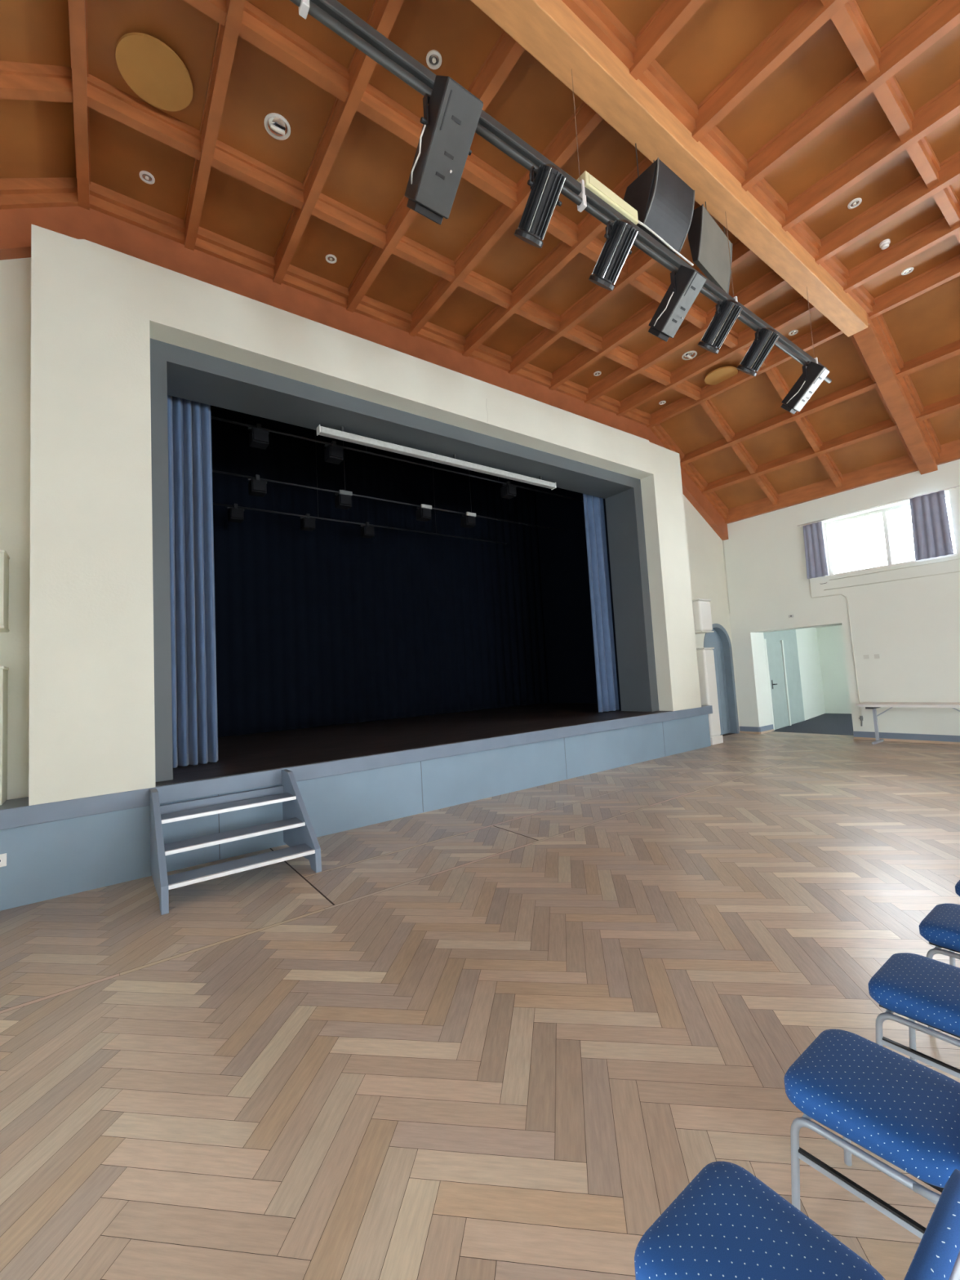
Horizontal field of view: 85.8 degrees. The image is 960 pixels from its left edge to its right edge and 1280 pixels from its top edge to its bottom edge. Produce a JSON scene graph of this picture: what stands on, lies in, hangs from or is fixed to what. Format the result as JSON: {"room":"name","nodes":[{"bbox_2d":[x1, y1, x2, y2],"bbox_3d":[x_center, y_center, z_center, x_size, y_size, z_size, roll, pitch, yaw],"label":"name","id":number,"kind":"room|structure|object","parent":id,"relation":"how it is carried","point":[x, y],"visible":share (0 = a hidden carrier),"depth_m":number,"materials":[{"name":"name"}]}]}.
{"room":"auditorium hall","nodes":[
{"label":"auditorium hall","id":0,"kind":"room"},
{"bbox_2d":[28,223,701,805],"bbox_3d":[0.013,-1.333,8.348,10.970,5.685,0.610,0,-5,-36],"label":"wall","id":1,"kind":"structure","parent":0,"point":[96,309],"depth_m":5.30,"materials":[{"name":"beige paint"}]},
{"bbox_2d":[0,177,728,519],"bbox_3d":[-0.179,-4.038,8.657,16.250,2.070,0.060,0,-5,-36],"label":"trim","id":2,"kind":"structure","parent":1,"relation":"attached to","point":[55,199],"depth_m":6.83,"materials":[{"name":"brown wood"}]},
{"bbox_2d":[150,337,659,782],"bbox_3d":[-0.167,-1.086,8.704,9.160,5.265,0.780,0,-5,-36],"label":"trim","id":3,"kind":"structure","parent":1,"relation":"attached to","point":[177,371],"depth_m":7.59,"materials":[{"name":"grey paint"}]},
{"bbox_2d":[0,257,739,799],"bbox_3d":[-0.233,-1.473,8.750,16.970,7.800,0.300,0,-5,-36],"label":"wall","id":4,"kind":"structure","parent":0,"point":[704,546],"depth_m":5.31,"materials":[{"name":"beige paint"}]},
{"bbox_2d":[0,549,9,631],"bbox_3d":[-4.796,-0.471,4.892,0.476,0.760,0.336,0,-5,-36],"label":"heater casing","id":5,"kind":"object","parent":4,"relation":"attached to","point":[4,562],"visible":1,"depth_m":4.93,"materials":[{"name":"beige paint"}]},
{"bbox_2d":[0,205,728,540],"bbox_3d":[-0.231,-3.814,8.730,16.250,2.500,0.160,0,-5,-36],"label":"trim","id":6,"kind":"structure","parent":4,"relation":"attached to","point":[77,222],"depth_m":6.89,"materials":[{"name":"brown wood"}]},
{"bbox_2d":[316,424,556,489],"bbox_3d":[-0.439,-3.087,8.875,4.730,0.195,0.130,0,-5,-36],"label":"case","id":7,"kind":"object","parent":4,"relation":"attached to","point":[321,430],"visible":1,"depth_m":8.51,"materials":[{"name":"white plastic"}]},
{"bbox_2d":[692,598,714,634],"bbox_3d":[5.007,-0.532,11.969,0.496,0.760,0.526,0,-5,-36],"label":"loudspeaker","id":8,"kind":"object","parent":4,"relation":"attached to","point":[701,607],"visible":0.54,"depth_m":11.72,"materials":[{"name":"white plastic"}]},
{"bbox_2d":[703,623,739,734],"bbox_3d":[5.903,0.988,12.948,1.280,2.790,0.295,0,-5,-36],"label":"door","id":9,"kind":"structure","parent":4,"relation":"in","point":[719,639],"depth_m":13.16,"materials":[{"name":"blue paint"}]},
{"bbox_2d":[155,702,669,786],"bbox_3d":[-1.425,1.791,10.152,12.700,0.124,5.690,0,-5,-36],"label":"floor","id":10,"kind":"structure","parent":0,"point":[239,754],"depth_m":8.95,"materials":[{"name":"black wood"}]},
{"bbox_2d":[167,395,217,768],"bbox_3d":[-3.801,-1.003,6.783,0.590,5.205,0.209,0,-5,-36],"label":"stage curtain","id":11,"kind":"object","parent":10,"relation":"on","point":[192,576],"visible":0.82,"depth_m":6.75,"materials":[{"name":"blue fabric"}]},
{"bbox_2d":[210,421,548,737],"bbox_3d":[-3.112,-1.339,12.431,12.506,6.615,0.060,0,-5,-36],"label":"curtain","id":12,"kind":"object","parent":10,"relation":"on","point":[329,624],"visible":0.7,"depth_m":12.61,"materials":[{"name":"black fabric"}]},
{"bbox_2d":[210,405,621,711],"bbox_3d":[-1.962,-1.914,10.857,13.100,7.425,5.000,0,-5,-36],"label":"wall","id":13,"kind":"structure","parent":0,"point":[570,658],"depth_m":15.25,"materials":[{"name":"black paint"}]},
{"bbox_2d":[213,433,506,544],"bbox_3d":[-2.836,-3.945,11.442,8.600,2.798,0.036,0,-5,-36],"label":"batten","id":14,"kind":"object","parent":13,"relation":"hanging from","point":[215,504],"visible":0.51,"depth_m":11.21,"materials":[{"name":"black metal"}]},
{"bbox_2d":[226,503,244,522],"bbox_3d":[-4.683,-2.450,9.912,0.300,0.320,0.250,0,-5,-36],"label":"lantern","id":15,"kind":"object","parent":14,"relation":"hanging from","point":[235,514],"visible":1,"depth_m":9.84,"materials":[{"name":"black metal"}]},
{"bbox_2d":[300,513,315,531],"bbox_3d":[-3.570,-2.456,10.729,0.300,0.320,0.250,0,-5,-36],"label":"lantern","id":16,"kind":"object","parent":14,"relation":"hanging from","point":[307,523],"visible":1,"depth_m":10.65,"materials":[{"name":"black metal"}]},
{"bbox_2d":[360,521,374,538],"bbox_3d":[-2.506,-2.462,11.510,0.300,0.320,0.250,0,-5,-36],"label":"lantern","id":17,"kind":"object","parent":14,"relation":"hanging from","point":[366,531],"visible":1,"depth_m":11.43,"materials":[{"name":"black metal"}]},
{"bbox_2d":[212,440,562,531],"bbox_3d":[-1.712,-4.102,10.416,9.200,2.758,0.036,0,-5,-36],"label":"batten","id":18,"kind":"object","parent":13,"relation":"hanging from","point":[214,471],"visible":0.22,"depth_m":9.91,"materials":[{"name":"black metal"}]},
{"bbox_2d":[247,474,266,497],"bbox_3d":[-3.761,-2.626,8.740,0.300,0.320,0.250,0,-5,-36],"label":"lantern","id":19,"kind":"object","parent":18,"relation":"hanging from","point":[257,487],"visible":1,"depth_m":8.66,"materials":[{"name":"black metal"}]},
{"bbox_2d":[334,489,352,510],"bbox_3d":[-2.542,-2.633,9.632,0.300,0.320,0.255,0,-5,-36],"label":"lantern","id":20,"kind":"object","parent":18,"relation":"hanging from","point":[343,500],"visible":1,"depth_m":9.55,"materials":[{"name":"black metal"}]},
{"bbox_2d":[415,503,431,521],"bbox_3d":[-1.156,-2.641,10.649,0.300,0.320,0.255,0,-5,-36],"label":"lantern","id":21,"kind":"object","parent":18,"relation":"hanging from","point":[423,513],"visible":1,"depth_m":10.57,"materials":[{"name":"black metal"}]},
{"bbox_2d":[460,511,475,528],"bbox_3d":[-0.253,-2.646,11.312,0.300,0.320,0.255,0,-5,-36],"label":"lantern","id":22,"kind":"object","parent":18,"relation":"hanging from","point":[468,521],"visible":1,"depth_m":11.22,"materials":[{"name":"black metal"}]},
{"bbox_2d":[210,416,583,502],"bbox_3d":[-1.054,-4.393,9.686,9.400,2.358,0.036,0,-5,-36],"label":"batten","id":23,"kind":"object","parent":13,"relation":"hanging from","point":[211,417],"visible":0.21,"depth_m":9.03,"materials":[{"name":"black metal"}]},
{"bbox_2d":[248,423,269,449],"bbox_3d":[-3.357,-3.115,7.847,0.300,0.320,0.250,0,-5,-36],"label":"lantern","id":24,"kind":"object","parent":23,"relation":"hanging from","point":[258,437],"visible":1,"depth_m":7.77,"materials":[{"name":"black metal"}]},
{"bbox_2d":[324,440,342,464],"bbox_3d":[-2.413,-3.120,8.539,0.300,0.320,0.250,0,-5,-36],"label":"lantern","id":25,"kind":"object","parent":23,"relation":"hanging from","point":[333,454],"visible":1,"depth_m":8.46,"materials":[{"name":"black metal"}]},
{"bbox_2d":[500,480,516,499],"bbox_3d":[0.594,-3.136,10.746,0.300,0.320,0.250,0,-5,-36],"label":"lantern","id":26,"kind":"object","parent":23,"relation":"hanging from","point":[507,491],"visible":1,"depth_m":10.67,"materials":[{"name":"black metal"}]},
{"bbox_2d":[582,493,619,712],"bbox_3d":[2.655,-1.042,11.461,0.670,5.205,0.181,0,-5,-36],"label":"stage curtain","id":27,"kind":"object","parent":13,"relation":"hanging from","point":[593,507],"visible":0.88,"depth_m":11.40,"materials":[{"name":"blue fabric"}]},
{"bbox_2d":[0,713,959,1279],"bbox_3d":[6.912,1.741,3.626,22.280,0.154,16.600,0,-5,-36],"label":"floor","id":28,"kind":"structure","parent":0,"point":[499,1037],"depth_m":2.71,"materials":[{"name":"brown wood"}]},
{"bbox_2d":[149,768,321,915],"bbox_3d":[-2.430,1.877,5.113,1.335,0.865,1.115,0,-5,-36],"label":"steps","id":29,"kind":"structure","parent":28,"relation":"on","point":[299,833],"depth_m":5.03,"materials":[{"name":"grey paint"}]},
{"bbox_2d":[0,705,712,911],"bbox_3d":[0.208,1.933,8.114,11.820,0.875,0.600,0,-5,-36],"label":"stage","id":30,"kind":"object","parent":28,"relation":"on","point":[61,848],"visible":0.89,"depth_m":6.24,"materials":[{"name":"blue paint"}]},
{"bbox_2d":[0,853,6,866],"bbox_3d":[-4.231,1.942,4.538,0.110,0.110,0.014,0,-5,-36],"label":"wall socket","id":31,"kind":"object","parent":30,"relation":"attached to","point":[2,856],"visible":1,"depth_m":4.55,"materials":[{"name":"white plastic"}]},
{"bbox_2d":[0,666,8,804],"bbox_3d":[-4.716,0.911,4.794,0.476,1.315,0.336,0,-5,-36],"label":"heater casing","id":32,"kind":"object","parent":30,"relation":"on","point":[3,670],"visible":0.87,"depth_m":4.86,"materials":[{"name":"beige paint"}]},
{"bbox_2d":[696,647,723,745],"bbox_3d":[5.104,1.270,11.833,0.444,2.160,0.530,0,-5,-36],"label":"pillar","id":33,"kind":"structure","parent":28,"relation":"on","point":[705,656],"depth_m":11.61,"materials":[{"name":"white paint"}]},
{"bbox_2d":[634,1160,959,1279],"bbox_3d":[0.660,1.437,1.063,0.436,0.817,0.579,0,-5,-36],"label":"banquet chair","id":34,"kind":"object","parent":28,"relation":"on","point":[726,1224],"visible":1,"depth_m":1.15,"materials":[{"name":"blue fabric"}]},
{"bbox_2d":[783,1029,959,1239],"bbox_3d":[1.279,1.434,1.530,0.436,0.817,0.579,0,-5,-36],"label":"banquet chair","id":35,"kind":"object","parent":28,"relation":"on","point":[903,1111],"visible":0.87,"depth_m":1.52,"materials":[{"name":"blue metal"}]},
{"bbox_2d":[855,702,959,744],"bbox_3d":[8.520,1.620,9.911,0.610,0.800,1.980,0,-5,-36],"label":"folding table","id":36,"kind":"object","parent":28,"relation":"on","point":[868,705],"visible":1,"depth_m":10.18,"materials":[{"name":"laminate"}]},
{"bbox_2d":[868,952,959,1078],"bbox_3d":[1.884,1.431,1.973,0.436,0.817,0.579,0,-5,-36],"label":"banquet chair","id":37,"kind":"object","parent":28,"relation":"on","point":[925,990],"visible":0.98,"depth_m":2.01,"materials":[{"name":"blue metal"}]},
{"bbox_2d":[919,903,959,1029],"bbox_3d":[2.449,1.428,2.394,0.436,0.817,0.579,0,-5,-36],"label":"banquet chair","id":38,"kind":"object","parent":28,"relation":"on","point":[940,926],"visible":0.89,"depth_m":2.47,"materials":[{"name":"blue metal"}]},
{"bbox_2d":[955,880,959,896],"bbox_3d":[2.994,1.425,2.794,0.436,0.817,0.579,0,-5,-36],"label":"banquet chair","id":39,"kind":"object","parent":28,"relation":"on","point":[957,885],"visible":1,"depth_m":2.91,"materials":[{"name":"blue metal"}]},
{"bbox_2d":[0,0,959,509],"bbox_3d":[4.380,-4.830,2.439,16.850,2.077,16.480,0,-5,-36],"label":"ceiling","id":40,"kind":"structure","parent":0,"point":[369,174],"depth_m":5.64,"materials":[{"name":"brown wood"}]},
{"bbox_2d":[67,0,90,210],"bbox_3d":[0.249,-5.620,-0.600,0.124,0.280,15.720,0,-5,-36],"label":"trim","id":41,"kind":"structure","parent":40,"relation":"attached to","point":[77,9],"depth_m":4.63,"materials":[{"name":"brown wood"}]},
{"bbox_2d":[139,170,155,184],"bbox_3d":[-3.639,-5.053,5.649,0.144,0.018,0.144,0,-5,-36],"label":"recessed light","id":42,"kind":"object","parent":40,"relation":"in","point":[144,175],"visible":1,"depth_m":5.64,"materials":[{"name":"white plastic"}]},
{"bbox_2d":[115,32,192,111],"bbox_3d":[-2.927,-5.131,4.661,0.590,0.085,0.590,0,-5,-36],"label":"ceiling disc","id":43,"kind":"object","parent":40,"relation":"hanging from","point":[148,66],"visible":1,"depth_m":4.63,"materials":[{"name":"beige wood"}]},
{"bbox_2d":[184,0,245,250],"bbox_3d":[1.071,-5.625,0.003,0.124,0.280,15.720,0,-5,-36],"label":"trim","id":44,"kind":"structure","parent":40,"relation":"attached to","point":[227,36],"depth_m":4.85,"materials":[{"name":"brown wood"}]},
{"bbox_2d":[263,112,290,140],"bbox_3d":[-2.042,-5.156,5.213,0.250,0.058,0.250,0,-5,-36],"label":"recessed light","id":45,"kind":"object","parent":40,"relation":"in","point":[277,126],"visible":1,"depth_m":5.19,"materials":[{"name":"white plastic"}]},
{"bbox_2d":[325,253,336,263],"bbox_3d":[-1.979,-5.062,6.868,0.144,0.018,0.144,0,-5,-36],"label":"recessed light","id":46,"kind":"object","parent":40,"relation":"in","point":[331,259],"visible":1,"depth_m":6.86,"materials":[{"name":"white plastic"}]},
{"bbox_2d":[272,0,404,284],"bbox_3d":[1.902,-5.629,0.613,0.124,0.280,15.720,0,-5,-36],"label":"trim","id":47,"kind":"structure","parent":40,"relation":"attached to","point":[383,15],"depth_m":5.16,"materials":[{"name":"brown wood"}]},
{"bbox_2d":[426,49,441,69],"bbox_3d":[-0.420,-5.304,4.726,0.144,0.018,0.144,0,-5,-36],"label":"recessed light","id":48,"kind":"object","parent":40,"relation":"in","point":[433,58],"visible":1,"depth_m":4.72,"materials":[{"name":"white plastic"}]},
{"bbox_2d":[346,30,524,312],"bbox_3d":[2.724,-5.633,1.216,0.124,0.280,15.720,0,-5,-36],"label":"trim","id":49,"kind":"structure","parent":40,"relation":"attached to","point":[506,51],"depth_m":6.04,"materials":[{"name":"brown wood"}]},
{"bbox_2d":[408,0,706,337],"bbox_3d":[3.546,-5.638,1.820,0.124,0.280,15.720,0,-5,-36],"label":"trim","id":50,"kind":"structure","parent":40,"relation":"attached to","point":[672,15],"depth_m":5.43,"materials":[{"name":"brown wood"}]},
{"bbox_2d":[462,0,849,356],"bbox_3d":[4.361,-5.642,2.417,0.124,0.280,15.720,0,-5,-36],"label":"trim","id":51,"kind":"structure","parent":40,"relation":"attached to","point":[809,15],"depth_m":5.11,"materials":[{"name":"brown wood"}]},
{"bbox_2d":[470,0,867,337],"bbox_3d":[2.115,-5.183,5.438,9.850,0.490,0.280,0,-5,-36],"label":"ceiling beam","id":52,"kind":"structure","parent":40,"relation":"attached to","point":[548,30],"depth_m":5.07,"materials":[{"name":"brown wood"}]},
{"bbox_2d":[289,0,831,383],"bbox_3d":[1.661,-4.297,5.032,8.270,1.290,0.076,0,-5,-36],"label":"bar","id":53,"kind":"object","parent":52,"relation":"hanging from","point":[332,14],"visible":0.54,"depth_m":3.90,"materials":[{"name":"grey metal"}]},
{"bbox_2d":[404,75,483,225],"bbox_3d":[-0.269,-3.405,3.604,0.400,0.637,0.650,0,-5,-36],"label":"spotlight","id":54,"kind":"object","parent":53,"relation":"hanging from","point":[451,116],"visible":1,"depth_m":3.51,"materials":[{"name":"black metal"}]},
{"bbox_2d":[514,164,565,248],"bbox_3d":[0.475,-3.475,4.155,0.356,0.505,0.489,0,-5,-36],"label":"spotlight","id":55,"kind":"object","parent":53,"relation":"hanging from","point":[546,184],"visible":1,"depth_m":4.08,"materials":[{"name":"black metal"}]},
{"bbox_2d":[576,170,638,224],"bbox_3d":[1.150,-3.922,4.633,0.710,0.124,0.126,0,-5,-36],"label":"light fixture","id":56,"kind":"object","parent":53,"relation":"on","point":[591,183],"visible":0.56,"depth_m":4.55,"materials":[{"name":"metal"}]},
{"bbox_2d":[588,219,637,290],"bbox_3d":[1.200,-3.479,4.687,0.356,0.505,0.489,0,-5,-36],"label":"spotlight","id":57,"kind":"object","parent":53,"relation":"hanging from","point":[620,237],"visible":1,"depth_m":4.62,"materials":[{"name":"black metal"}]},
{"bbox_2d":[638,220,693,266],"bbox_3d":[1.822,-3.897,5.065,0.935,0.067,0.057,0,-5,-36],"label":"cable","id":58,"kind":"object","parent":53,"relation":"attached to","point":[639,222],"visible":0.92,"depth_m":5.04,"materials":[{"name":"white plastic"}]},
{"bbox_2d":[648,265,706,342],"bbox_3d":[1.985,-3.439,5.248,0.320,0.596,0.577,0,-5,-36],"label":"spotlight","id":59,"kind":"object","parent":53,"relation":"hanging from","point":[686,283],"visible":0.98,"depth_m":5.17,"materials":[{"name":"black metal"}]},
{"bbox_2d":[697,299,742,354],"bbox_3d":[2.668,-3.487,5.764,0.356,0.505,0.489,0,-5,-36],"label":"spotlight","id":60,"kind":"object","parent":53,"relation":"hanging from","point":[726,313],"visible":1,"depth_m":5.69,"materials":[{"name":"black metal"}]},
{"bbox_2d":[737,327,778,376],"bbox_3d":[3.369,-3.490,6.279,0.356,0.505,0.489,0,-5,-36],"label":"spotlight","id":61,"kind":"object","parent":53,"relation":"hanging from","point":[765,340],"visible":1,"depth_m":6.21,"materials":[{"name":"black metal"}]},
{"bbox_2d":[780,360,829,414],"bbox_3d":[4.403,-3.452,7.023,0.300,0.596,0.577,0,-5,-36],"label":"spotlight","id":62,"kind":"object","parent":53,"relation":"hanging from","point":[813,375],"visible":0.97,"depth_m":6.95,"materials":[{"name":"black metal"}]},
{"bbox_2d":[623,142,694,253],"bbox_3d":[1.732,-4.432,5.128,0.604,1.025,0.506,0,-5,-36],"label":"loudspeaker","id":63,"kind":"object","parent":52,"relation":"hanging from","point":[664,202],"visible":0.88,"depth_m":4.94,"materials":[{"name":"black metal"}]},
{"bbox_2d":[644,159,693,251],"bbox_3d":[1.829,-4.184,4.999,0.570,0.492,0.214,0,-5,-36],"label":"grille","id":64,"kind":"object","parent":63,"relation":"attached to","point":[668,201],"depth_m":4.94,"materials":[{"name":"black metal"}]},
{"bbox_2d":[688,201,732,293],"bbox_3d":[2.700,-4.572,6.022,0.824,0.732,0.198,1,-6,-43],"label":"loudspeaker","id":65,"kind":"object","parent":52,"relation":"hanging from","point":[708,245],"visible":0.89,"depth_m":5.88,"materials":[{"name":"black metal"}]},
{"bbox_2d":[698,206,731,293],"bbox_3d":[2.731,-4.502,5.988,0.790,0.581,0.104,1,-6,-43],"label":"grille","id":66,"kind":"object","parent":65,"relation":"attached to","point":[713,250],"depth_m":5.95,"materials":[{"name":"grey metal"}]},
{"bbox_2d":[681,351,697,359],"bbox_3d":[3.840,-5.192,9.468,0.260,0.058,0.260,0,-5,-36],"label":"recessed light","id":67,"kind":"object","parent":40,"relation":"in","point":[689,355],"visible":1,"depth_m":9.43,"materials":[{"name":"white plastic"}]},
{"bbox_2d":[704,366,737,385],"bbox_3d":[4.701,-5.184,10.086,0.590,0.085,0.590,0,-5,-36],"label":"ceiling disc","id":68,"kind":"object","parent":40,"relation":"hanging from","point":[716,376],"visible":1,"depth_m":10.03,"materials":[{"name":"brown wood"}]},
{"bbox_2d":[508,0,959,374],"bbox_3d":[5.171,-5.647,3.012,0.124,0.280,15.720,0,-5,-36],"label":"trim","id":69,"kind":"structure","parent":40,"relation":"attached to","point":[941,17],"depth_m":5.31,"materials":[{"name":"brown wood"}]},
{"bbox_2d":[548,79,959,390],"bbox_3d":[5.977,-5.651,3.603,0.124,0.280,15.720,0,-5,-36],"label":"trim","id":70,"kind":"structure","parent":40,"relation":"attached to","point":[945,105],"depth_m":6.05,"materials":[{"name":"brown wood"}]},
{"bbox_2d":[584,150,959,404],"bbox_3d":[6.775,-5.655,4.189,0.124,0.280,15.720,0,-5,-36],"label":"trim","id":71,"kind":"structure","parent":40,"relation":"attached to","point":[914,193],"depth_m":6.94,"materials":[{"name":"brown wood"}]},
{"bbox_2d":[616,216,959,416],"bbox_3d":[7.581,-5.660,4.781,0.124,0.280,15.720,0,-5,-36],"label":"trim","id":72,"kind":"structure","parent":40,"relation":"attached to","point":[939,230],"depth_m":8.14,"materials":[{"name":"brown wood"}]},
{"bbox_2d":[647,253,959,428],"bbox_3d":[8.440,-5.664,5.411,0.124,0.280,15.720,0,-5,-36],"label":"trim","id":73,"kind":"structure","parent":40,"relation":"attached to","point":[949,269],"depth_m":8.82,"materials":[{"name":"brown wood"}]},
{"bbox_2d":[680,339,959,466],"bbox_3d":[9.420,-5.001,6.054,0.223,0.283,15.720,0,-5,-36],"label":"trim","id":74,"kind":"structure","parent":40,"relation":"attached to","point":[953,349],"depth_m":9.84,"materials":[{"name":"brown wood"}]},
{"bbox_2d":[701,394,959,494],"bbox_3d":[10.193,-4.465,6.560,0.223,0.283,15.720,0,-5,-36],"label":"trim","id":75,"kind":"structure","parent":40,"relation":"attached to","point":[952,403],"depth_m":10.54,"materials":[{"name":"brown wood"}]},
{"bbox_2d":[847,197,862,208],"bbox_3d":[4.702,-5.474,6.483,0.144,0.018,0.144,0,-5,-36],"label":"recessed light","id":76,"kind":"object","parent":40,"relation":"in","point":[855,202],"visible":1,"depth_m":6.47,"materials":[{"name":"white plastic"}]},
{"bbox_2d":[879,239,890,249],"bbox_3d":[5.590,-5.451,7.132,0.120,0.075,0.120,0,-5,-36],"label":"smoke detector","id":77,"kind":"object","parent":40,"relation":"attached to","point":[883,245],"visible":1,"depth_m":7.10,"materials":[{"name":"white plastic"}]},
{"bbox_2d":[901,266,913,275],"bbox_3d":[6.360,-5.484,7.688,0.144,0.018,0.144,0,-5,-36],"label":"recessed light","id":78,"kind":"object","parent":40,"relation":"in","point":[908,270],"visible":1,"depth_m":7.68,"materials":[{"name":"white plastic"}]},
{"bbox_2d":[757,632,772,725],"bbox_3d":[7.183,0.932,13.274,0.320,2.800,0.250,0,-5,-36],"label":"wall","id":79,"kind":"structure","parent":0,"point":[760,635],"depth_m":13.17,"materials":[{"name":"white paint"}]},
{"bbox_2d":[763,629,804,724],"bbox_3d":[8.231,0.968,14.280,2.561,2.750,0.480,0,-5,-39],"label":"wall","id":80,"kind":"structure","parent":0,"point":[788,637],"depth_m":14.55,"materials":[{"name":"white paint"}]},
{"bbox_2d":[764,639,774,730],"bbox_3d":[7.438,1.146,13.309,0.134,2.350,0.045,0,-5,-41],"label":"trim","id":81,"kind":"structure","parent":80,"relation":"attached to","point":[765,640],"depth_m":13.29,"materials":[{"name":"white paint"}]},
{"bbox_2d":[766,642,789,729],"bbox_3d":[7.920,1.189,13.673,1.038,2.240,0.129,0,-5,-42],"label":"door","id":82,"kind":"structure","parent":80,"relation":"in","point":[775,666],"depth_m":13.67,"materials":[{"name":"grey metal"}]},
{"bbox_2d":[779,640,791,725],"bbox_3d":[8.327,1.165,14.092,0.090,2.320,0.080,0,-5,-36],"label":"trim","id":83,"kind":"structure","parent":80,"relation":"attached to","point":[780,641],"depth_m":14.06,"materials":[{"name":"white paint"}]},
{"bbox_2d":[758,623,841,632],"bbox_3d":[7.770,-0.425,12.463,0.320,0.280,1.990,0,-5,-36],"label":"ceiling","id":84,"kind":"structure","parent":0,"point":[840,624],"depth_m":12.52,"materials":[{"name":"white paint"}]},
{"bbox_2d":[795,627,825,720],"bbox_3d":[10.072,0.978,15.904,2.387,2.750,0.339,0,-5,-41],"label":"wall","id":85,"kind":"structure","parent":0,"point":[812,693],"depth_m":15.74,"materials":[{"name":"white paint"}]},
{"bbox_2d":[816,625,851,713],"bbox_3d":[12.579,0.738,14.556,0.200,2.750,5.700,0,-5,-36],"label":"wall","id":86,"kind":"structure","parent":0,"point":[830,639],"depth_m":16.31,"materials":[{"name":"white paint"}]},
{"bbox_2d":[722,459,959,735],"bbox_3d":[11.184,-1.435,7.230,0.360,6.200,16.180,0,-5,-36],"label":"wall","id":87,"kind":"structure","parent":0,"point":[913,625],"depth_m":10.98,"materials":[{"name":"white paint"}]},
{"bbox_2d":[0,60,778,505],"bbox_3d":[0.545,-4.158,7.670,16.250,2.055,0.100,0,-5,-36],"label":"trim","id":88,"kind":"structure","parent":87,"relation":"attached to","point":[12,86],"depth_m":5.78,"materials":[{"name":"brown wood"}]},
{"bbox_2d":[183,0,842,487],"bbox_3d":[1.322,-4.278,6.609,16.250,2.055,0.100,0,-5,-36],"label":"trim","id":89,"kind":"structure","parent":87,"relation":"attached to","point":[252,30],"depth_m":5.10,"materials":[{"name":"brown wood"}]},
{"bbox_2d":[561,0,941,459],"bbox_3d":[2.294,-4.426,5.284,16.250,2.060,0.060,0,-5,-36],"label":"trim","id":90,"kind":"structure","parent":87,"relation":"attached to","point":[579,7],"depth_m":5.62,"materials":[{"name":"brown wood"}]},
{"bbox_2d":[808,578,862,715],"bbox_3d":[7.855,0.111,11.453,0.024,3.100,0.738,0,-5,-36],"label":"conduit","id":91,"kind":"object","parent":87,"relation":"attached to","point":[809,579],"visible":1,"depth_m":11.19,"materials":[{"name":"white plastic"}]},
{"bbox_2d":[724,439,959,524],"bbox_3d":[10.985,-4.034,7.093,0.100,0.620,15.720,0,-5,-36],"label":"trim","id":92,"kind":"structure","parent":87,"relation":"attached to","point":[950,451],"depth_m":11.23,"materials":[{"name":"brown wood"}]},
{"bbox_2d":[739,724,959,744],"bbox_3d":[11.561,1.555,6.981,0.712,0.165,15.880,0,-5,-36],"label":"baseboard","id":93,"kind":"structure","parent":87,"relation":"attached to","point":[904,737],"depth_m":10.56,"materials":[{"name":"blue paint"}]},
{"bbox_2d":[797,484,959,577],"bbox_3d":[9.940,-2.377,8.834,0.419,1.305,8.050,0,-5,-36],"label":"window","id":94,"kind":"structure","parent":87,"relation":"in","point":[883,512],"depth_m":10.94,"materials":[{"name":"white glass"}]},
{"bbox_2d":[802,521,828,578],"bbox_3d":[7.582,-2.030,11.700,0.063,1.230,0.427,0,-5,-36],"label":"window curtain","id":95,"kind":"object","parent":94,"relation":"hanging from","point":[814,543],"visible":1,"depth_m":11.69,"materials":[{"name":"fabric"}]},
{"bbox_2d":[909,489,954,560],"bbox_3d":[8.768,-2.224,10.063,0.072,1.250,0.578,0,-5,-36],"label":"window curtain","id":96,"kind":"object","parent":94,"relation":"hanging from","point":[931,534],"visible":1,"depth_m":10.05,"materials":[{"name":"fabric"}]},
{"bbox_2d":[849,336,911,461],"bbox_3d":[2.073,-4.442,5.585,16.250,1.960,0.040,0,-5,-36],"label":"trim","id":97,"kind":"structure","parent":87,"relation":"attached to","point":[850,336],"depth_m":9.43,"materials":[{"name":"brown wood"}]},
{"bbox_2d":[820,0,959,243],"bbox_3d":[3.024,-4.541,4.288,16.250,2.055,0.100,0,-5,-36],"label":"trim","id":98,"kind":"structure","parent":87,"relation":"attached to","point":[845,20],"depth_m":5.16,"materials":[{"name":"brown wood"}]},
{"bbox_2d":[823,571,959,590],"bbox_3d":[9.697,-1.397,8.931,0.018,0.073,6.670,0,-5,-36],"label":"pipe","id":99,"kind":"object","parent":87,"relation":"attached to","point":[954,571],"visible":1,"depth_m":10.57,"materials":[{"name":"metal"}]},
{"bbox_2d":[850,313,937,475],"bbox_3d":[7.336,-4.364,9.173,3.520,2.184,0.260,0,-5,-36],"label":"trim","id":100,"kind":"structure","parent":87,"relation":"attached to","point":[868,342],"depth_m":9.16,"materials":[{"name":"brown wood"}]},
{"bbox_2d":[829,558,959,580],"bbox_3d":[9.131,-1.543,9.702,0.016,0.016,4.550,0,-5,-36],"label":"window sill","id":101,"kind":"structure","parent":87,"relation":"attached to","point":[957,558],"depth_m":10.53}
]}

